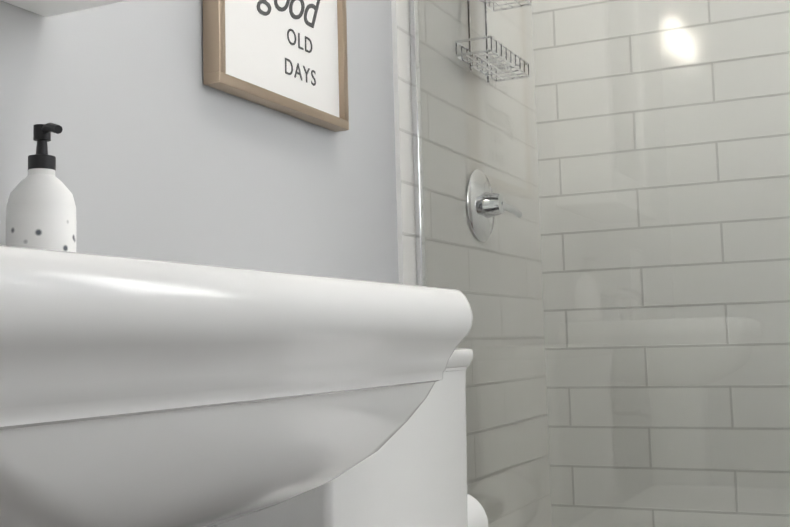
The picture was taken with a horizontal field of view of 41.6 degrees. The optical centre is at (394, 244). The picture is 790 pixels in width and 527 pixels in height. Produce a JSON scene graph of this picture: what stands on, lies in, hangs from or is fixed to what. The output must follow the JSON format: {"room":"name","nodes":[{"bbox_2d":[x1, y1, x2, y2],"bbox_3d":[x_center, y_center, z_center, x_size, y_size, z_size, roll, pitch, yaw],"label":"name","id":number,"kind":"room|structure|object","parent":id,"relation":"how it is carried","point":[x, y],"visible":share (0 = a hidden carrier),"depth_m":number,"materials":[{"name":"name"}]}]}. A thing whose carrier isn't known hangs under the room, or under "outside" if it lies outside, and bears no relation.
{"room":"bathroom","nodes":[
{"label":"bathroom","id":0,"kind":"room"},
{"bbox_2d":[0,0,551,526],"bbox_3d":[-0.374,-0.412,1.207,0.010,2.656,3.477,-4,-6,25],"label":"wall","id":1,"kind":"structure","parent":0,"point":[158,150],"depth_m":1.70,"materials":[{"name":"grey paint"}]},
{"bbox_2d":[1,0,127,16],"bbox_3d":[-0.435,-0.669,0.920,0.175,0.786,0.533,-4,-6,25],"label":"shelf","id":2,"kind":"object","parent":1,"relation":"attached to","point":[47,8],"visible":1,"depth_m":1.12,"materials":[{"name":"white"}]},
{"bbox_2d":[203,0,348,131],"bbox_3d":[-0.179,-0.568,1.619,0.028,0.730,0.375,-4,-6,25],"label":"framed art","id":3,"kind":"object","parent":1,"relation":"attached to","point":[288,57],"visible":1,"depth_m":1.58,"materials":[{"name":"white paper"}]},
{"bbox_2d":[467,494,487,526],"bbox_3d":[0.071,0.493,1.819,0.172,0.111,0.171,-4,-6,25],"label":"toilet paper roll","id":4,"kind":"object","parent":1,"relation":"attached to","point":[476,515],"visible":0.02,"depth_m":1.79,"materials":[{"name":"white paper"}]},
{"bbox_2d":[466,169,521,241],"bbox_3d":[0.225,-0.088,2.337,0.064,0.164,0.188,-4,-6,25],"label":"shower valve","id":5,"kind":"object","parent":1,"relation":"attached to","point":[485,201],"depth_m":2.31,"materials":[{"name":"silver metal"}]},
{"bbox_2d":[531,0,789,526],"bbox_3d":[1.048,-0.329,2.458,1.500,2.656,0.008,-4,-6,25],"label":"wall","id":6,"kind":"structure","parent":0,"point":[606,155],"depth_m":2.60,"materials":[{"name":"tile"}]},
{"label":"floor","id":7,"kind":"structure","parent":0,"visible":0},
{"bbox_2d":[0,245,472,526],"bbox_3d":[-0.262,0.453,0.747,0.490,0.840,0.594,-4,-6,25],"label":"pedestal sink","id":8,"kind":"object","parent":7,"relation":"on","point":[136,392],"visible":1,"depth_m":0.59,"materials":[{"name":"white ceramic"}]},
{"bbox_2d":[6,123,75,251],"bbox_3d":[-0.357,-0.030,1.051,0.070,0.182,0.068,-4,-6,25],"label":"soap bottle","id":9,"kind":"object","parent":8,"relation":"on","point":[41,210],"visible":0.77,"depth_m":1.03,"materials":[{"name":"white"}]},
{"bbox_2d":[216,348,472,526],"bbox_3d":[0.194,0.529,1.366,0.747,0.783,0.484,-4,-6,25],"label":"toilet","id":10,"kind":"object","parent":7,"relation":"on","point":[411,471],"visible":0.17,"depth_m":1.47,"materials":[{"name":"white ceramic"}]},
{"bbox_3d":[0.732,0.906,1.602,1.500,0.050,0.075,-4,-6,25],"label":"sill","id":11,"kind":"structure","parent":0,"visible":0},
{"bbox_2d":[409,0,789,526],"bbox_3d":[0.711,-0.048,1.701,1.479,1.867,0.111,-4,-6,25],"label":"glass wall","id":12,"kind":"structure","parent":11,"relation":"on","point":[417,149],"depth_m":1.86,"materials":[{"name":"clear glass"}]},
{"bbox_3d":[0.256,-0.935,2.361,0.208,0.186,0.111,-4,-6,25],"label":"shower head","id":13,"kind":"object","parent":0,"visible":0},
{"bbox_2d":[455,0,531,82],"bbox_3d":[0.218,-0.703,2.350,0.097,0.652,0.255,-4,-6,25],"label":"shower caddy","id":14,"kind":"object","parent":13,"relation":"hanging from","point":[469,39],"depth_m":2.33,"materials":[{"name":"silver metal"}]}
]}

